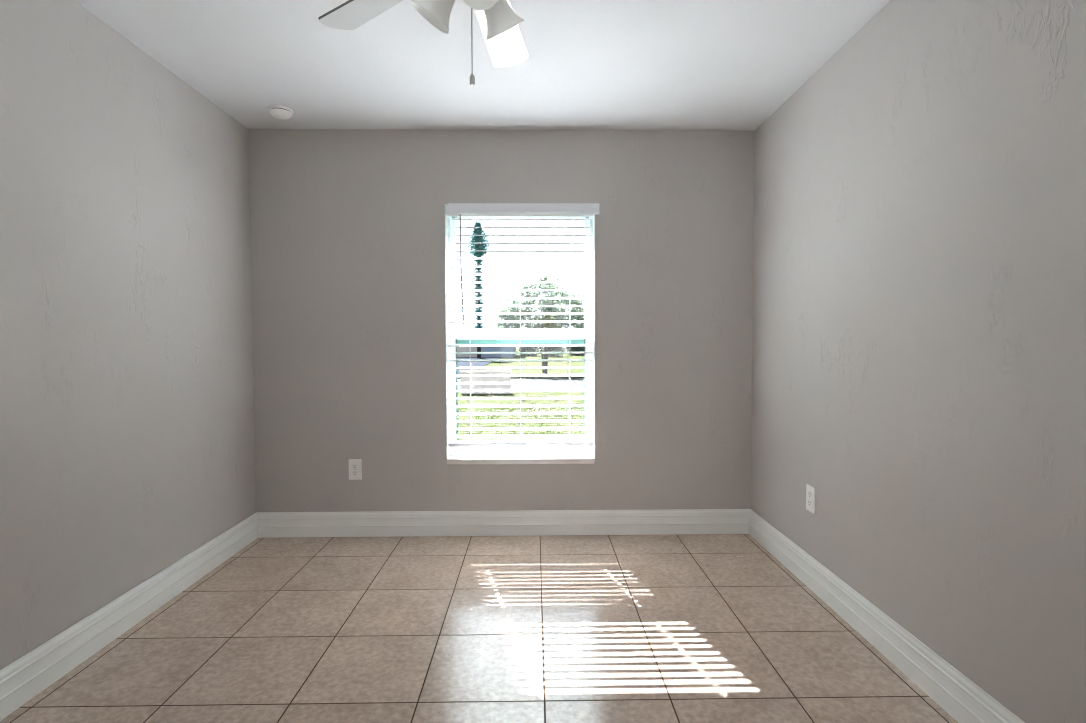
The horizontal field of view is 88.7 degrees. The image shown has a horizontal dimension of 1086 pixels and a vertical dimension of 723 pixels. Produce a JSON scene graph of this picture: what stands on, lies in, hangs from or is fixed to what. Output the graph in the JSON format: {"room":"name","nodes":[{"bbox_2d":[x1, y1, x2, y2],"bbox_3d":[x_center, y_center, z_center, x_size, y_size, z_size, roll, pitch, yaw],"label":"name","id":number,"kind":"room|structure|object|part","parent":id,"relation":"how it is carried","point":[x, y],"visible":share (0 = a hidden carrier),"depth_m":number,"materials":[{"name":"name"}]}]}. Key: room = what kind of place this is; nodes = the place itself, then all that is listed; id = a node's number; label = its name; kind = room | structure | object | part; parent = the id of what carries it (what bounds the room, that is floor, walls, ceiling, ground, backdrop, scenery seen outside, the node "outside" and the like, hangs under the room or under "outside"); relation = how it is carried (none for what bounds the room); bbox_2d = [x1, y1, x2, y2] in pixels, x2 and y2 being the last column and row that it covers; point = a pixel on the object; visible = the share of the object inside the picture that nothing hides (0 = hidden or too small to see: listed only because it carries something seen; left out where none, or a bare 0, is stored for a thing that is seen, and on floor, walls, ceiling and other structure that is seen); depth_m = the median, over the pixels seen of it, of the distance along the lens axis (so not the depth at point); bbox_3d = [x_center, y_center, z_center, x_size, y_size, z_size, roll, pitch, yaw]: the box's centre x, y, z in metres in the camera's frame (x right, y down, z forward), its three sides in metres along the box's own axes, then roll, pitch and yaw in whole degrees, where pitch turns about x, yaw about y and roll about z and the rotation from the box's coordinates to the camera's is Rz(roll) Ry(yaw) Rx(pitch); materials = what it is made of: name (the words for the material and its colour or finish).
{"room":"empty bedroom","nodes":[
{"label":"empty bedroom","id":0,"kind":"room"},
{"bbox_2d":[0,0,255,669],"bbox_3d":[-1.772,-0.087,1.475,0.120,2.440,3.700,0,2,-1],"label":"wall","id":1,"kind":"structure","parent":0,"point":[127,428],"depth_m":2.20,"materials":[{"name":"beige paint"}]},
{"bbox_2d":[0,512,257,720],"bbox_3d":[-1.701,1.055,1.578,0.018,0.150,3.580,0,2,-1],"label":"baseboard","id":2,"kind":"structure","parent":1,"relation":"attached to","point":[23,679],"depth_m":2.18,"materials":[{"name":"white wood"}]},
{"bbox_2d":[0,534,957,722],"bbox_3d":[-0.205,1.184,1.645,3.251,0.120,3.900,0,2,-1],"label":"floor","id":3,"kind":"structure","parent":0,"point":[665,628],"depth_m":2.18,"materials":[{"name":"beige tile"}]},
{"bbox_2d":[75,0,890,129],"bbox_3d":[-0.211,-1.374,1.551,3.251,0.120,3.900,0,2,-1],"label":"ceiling","id":4,"kind":"structure","parent":0,"point":[590,64],"depth_m":2.48,"materials":[{"name":"white paint"}]},
{"bbox_2d":[268,105,292,119],"bbox_3d":[-1.421,-1.343,3.008,0.123,0.044,0.123,-1,2,-21],"label":"smoke detector","id":5,"kind":"object","parent":4,"relation":"attached to","point":[277,111],"visible":1,"depth_m":2.97,"materials":[{"name":"white plastic"}]},
{"bbox_2d":[318,0,528,85],"bbox_3d":[-0.140,-1.012,1.445,1.136,0.596,1.200,0,2,-1],"label":"ceiling fan","id":6,"kind":"object","parent":4,"relation":"hanging from","point":[498,22],"visible":1,"depth_m":1.67,"materials":[{"name":"white plastic"}]},
{"bbox_3d":[-0.493,-1.077,1.655,0.468,0.007,0.132,1,15,36],"label":"blade","id":7,"kind":"part","parent":6,"relation":"part of","materials":[{"name":"white wood"}]},
{"bbox_3d":[-0.291,-0.933,1.464,0.116,0.125,0.110,-1,2,-23],"label":"lamp shade","id":8,"kind":"part","parent":6,"relation":"part of","materials":[{"name":"white glass"}]},
{"bbox_3d":[-0.183,-0.863,1.429,0.008,0.249,0.008,0,2,-1],"label":"pull chain","id":9,"kind":"part","parent":6,"relation":"part of","materials":[{"name":"silver metal"}]},
{"bbox_3d":[-0.147,-0.928,1.329,0.110,0.125,0.116,1,2,19],"label":"lamp shade","id":10,"kind":"part","parent":6,"relation":"part of","materials":[{"name":"white glass"}]},
{"bbox_3d":[-0.140,-1.084,1.810,0.132,0.007,0.468,-12,1,7],"label":"blade","id":11,"kind":"part","parent":6,"relation":"part of","materials":[{"name":"white wood"}]},
{"bbox_3d":[-0.107,-0.935,1.516,0.113,0.125,0.114,0,2,-1],"label":"lamp shade","id":12,"kind":"part","parent":6,"relation":"part of","materials":[{"name":"white glass"}]},
{"bbox_2d":[248,129,754,511],"bbox_3d":[-0.236,-0.163,3.447,3.251,2.440,0.200,0,2,-1],"label":"wall","id":13,"kind":"structure","parent":0,"point":[349,248],"depth_m":3.34,"materials":[{"name":"beige paint"}]},
{"bbox_2d":[349,459,361,479],"bbox_3d":[-1.137,0.653,3.359,0.078,0.125,0.009,0,2,-1],"label":"wall outlet","id":14,"kind":"object","parent":13,"relation":"attached to","point":[355,465],"visible":1,"depth_m":3.36,"materials":[{"name":"white plastic"}]},
{"bbox_2d":[257,509,749,537],"bbox_3d":[-0.231,0.985,3.380,3.011,0.150,0.018,0,2,-1],"label":"baseboard","id":15,"kind":"structure","parent":13,"relation":"attached to","point":[660,521],"depth_m":3.38,"materials":[{"name":"white wood"}]},
{"bbox_2d":[447,216,592,454],"bbox_3d":[-0.139,-0.181,3.485,0.897,1.528,0.085,0,2,-1],"label":"window","id":16,"kind":"structure","parent":13,"relation":"in","point":[450,223],"depth_m":3.46,"materials":[{"name":"white plastic"}]},
{"bbox_3d":[-0.140,-0.528,3.485,0.857,0.785,0.030,0,2,-1],"label":"sash","id":17,"kind":"part","parent":16,"relation":"part of","materials":[{"name":"white glass"}]},
{"bbox_3d":[-0.140,-0.121,3.499,0.807,0.030,0.032,0,2,-1],"label":"rail","id":18,"kind":"part","parent":16,"relation":"part of","materials":[{"name":"white plastic"}]},
{"bbox_3d":[-0.137,0.184,3.475,0.857,0.743,0.028,0,2,-1],"label":"sash","id":19,"kind":"part","parent":16,"relation":"part of","materials":[{"name":"white plastic"}]},
{"bbox_2d":[446,203,599,447],"bbox_3d":[-0.120,-0.209,3.366,0.916,1.465,0.084,0,2,-1],"label":"blind","id":20,"kind":"object","parent":16,"relation":"attached to","point":[453,209],"visible":1,"depth_m":3.37,"materials":[{"name":"white plastic"}]},
{"bbox_3d":[-0.443,-0.189,3.376,0.003,1.393,0.050,0,2,-1],"label":"ladder cord","id":21,"kind":"part","parent":20,"relation":"part of","materials":[{"name":"white fabric"}]},
{"bbox_3d":[-0.138,-0.192,3.380,0.003,1.389,0.050,0,2,-1],"label":"ladder cord","id":22,"kind":"part","parent":20,"relation":"part of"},
{"bbox_3d":[-0.135,0.504,3.406,0.884,0.026,0.050,0,12,-1],"label":"rail","id":23,"kind":"part","parent":20,"relation":"part of","materials":[{"name":"white plastic"}]},
{"bbox_2d":[447,454,593,464],"bbox_3d":[-0.136,0.603,3.469,0.894,0.033,0.214,0,2,-1],"label":"trim","id":24,"kind":"structure","parent":13,"relation":"attached to","point":[453,459],"depth_m":3.37,"materials":[{"name":"white wood"}]},
{"bbox_2d":[750,0,1085,722],"bbox_3d":[1.359,-0.096,1.522,0.120,2.440,3.700,0,2,-1],"label":"wall","id":25,"kind":"structure","parent":0,"point":[919,324],"depth_m":1.80,"materials":[{"name":"beige paint"}]},
{"bbox_2d":[806,484,814,513],"bbox_3d":[1.280,0.657,2.657,0.009,0.125,0.078,0,2,-1],"label":"wall outlet","id":26,"kind":"object","parent":25,"relation":"attached to","point":[810,491],"visible":1,"depth_m":2.65,"materials":[{"name":"white plastic"}]},
{"bbox_2d":[748,509,1024,722],"bbox_3d":[1.292,1.046,1.623,0.018,0.150,3.580,0,2,-1],"label":"baseboard","id":27,"kind":"structure","parent":25,"relation":"attached to","point":[960,697],"depth_m":2.04,"materials":[{"name":"white wood"}]},
{"label":"outside","id":28,"kind":"structure","parent":0,"visible":0},
{"bbox_2d":[457,349,583,440],"bbox_3d":[-2.418,-0.454,48.539,80.000,0.001,90.000,0,2,-1],"label":"ground","id":29,"kind":"structure","parent":28,"point":[517,356],"depth_m":11.83,"materials":[{"name":"plant"}]},
{"bbox_2d":[467,222,489,357],"bbox_3d":[-4.919,-5.441,42.639,1.645,10.418,1.783,0,2,-1],"label":"tree","id":30,"kind":"object","parent":29,"relation":"on","point":[477,231],"visible":0.73,"depth_m":42.43,"materials":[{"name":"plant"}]},
{"bbox_2d":[460,370,510,393],"bbox_3d":[-1.449,0.521,14.112,1.280,0.590,0.280,0,2,-1],"label":"utility box","id":31,"kind":"object","parent":29,"relation":"on","point":[462,372],"visible":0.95,"depth_m":13.99,"materials":[{"name":"white metal"}]},
{"bbox_2d":[457,308,515,357],"bbox_3d":[-8.479,-2.573,48.769,12.900,4.250,9.000,0,2,-1],"label":"house","id":32,"kind":"structure","parent":29,"relation":"on","point":[459,310],"depth_m":44.91,"materials":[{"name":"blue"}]},
{"bbox_2d":[457,393,583,402],"bbox_3d":[-0.247,0.780,12.077,5.215,0.128,1.520,0,2,-1],"label":"weeds","id":33,"kind":"object","parent":29,"relation":"on","point":[491,393],"visible":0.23,"depth_m":12.03,"materials":[{"name":"green plant"}]},
{"bbox_2d":[458,402,583,440],"bbox_3d":[-0.527,0.964,8.604,5.918,0.131,5.302,0,2,-1],"label":"ground cover","id":34,"kind":"structure","parent":29,"relation":"on","point":[501,403],"depth_m":9.25,"materials":[{"name":"green plant"}]},
{"bbox_2d":[518,324,539,355],"bbox_3d":[-1.209,-1.903,49.823,2.123,2.951,2.195,0,2,-1],"label":"shrub","id":35,"kind":"object","parent":29,"relation":"on","point":[523,349],"visible":0.17,"depth_m":49.46,"materials":[{"name":"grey plant"}]},
{"bbox_2d":[495,276,584,373],"bbox_3d":[0.084,-1.510,22.582,4.232,4.026,2.605,0,2,-3],"label":"tree","id":36,"kind":"object","parent":29,"relation":"on","point":[532,286],"visible":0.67,"depth_m":22.19,"materials":[{"name":"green plant"}]},
{"bbox_3d":[0.063,-2.150,22.554,4.199,2.746,2.658,0,2,-1],"label":"crown","id":37,"kind":"part","parent":36,"relation":"part of","materials":[{"name":"green plant"}]},
{"bbox_2d":[539,325,565,356],"bbox_3d":[0.790,-1.883,47.359,2.471,3.089,2.314,0,2,-1],"label":"shrub","id":38,"kind":"object","parent":29,"relation":"on","point":[552,349],"visible":0.2,"depth_m":46.97,"materials":[{"name":"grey plant"}]},
{"bbox_2d":[565,326,583,355],"bbox_3d":[3.140,-1.946,50.889,2.210,2.924,2.184,0,2,-1],"label":"shrub","id":39,"kind":"object","parent":29,"relation":"on","point":[577,349],"visible":0.2,"depth_m":50.49,"materials":[{"name":"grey plant"}]},
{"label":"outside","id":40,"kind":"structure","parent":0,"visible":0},
{"bbox_2d":[457,378,583,389],"bbox_3d":[-1.943,0.724,17.064,80.000,0.070,4.600,0,2,-1],"label":"street","id":41,"kind":"structure","parent":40,"point":[543,386],"depth_m":16.39,"materials":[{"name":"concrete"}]},
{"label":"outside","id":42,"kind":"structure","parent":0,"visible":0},
{"bbox_2d":[457,357,500,378],"bbox_3d":[-5.416,0.185,31.804,4.500,0.075,25.000,0,2,-1],"label":"driveway","id":43,"kind":"structure","parent":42,"point":[459,364],"depth_m":32.55,"materials":[{"name":"grey concrete"}]}
]}

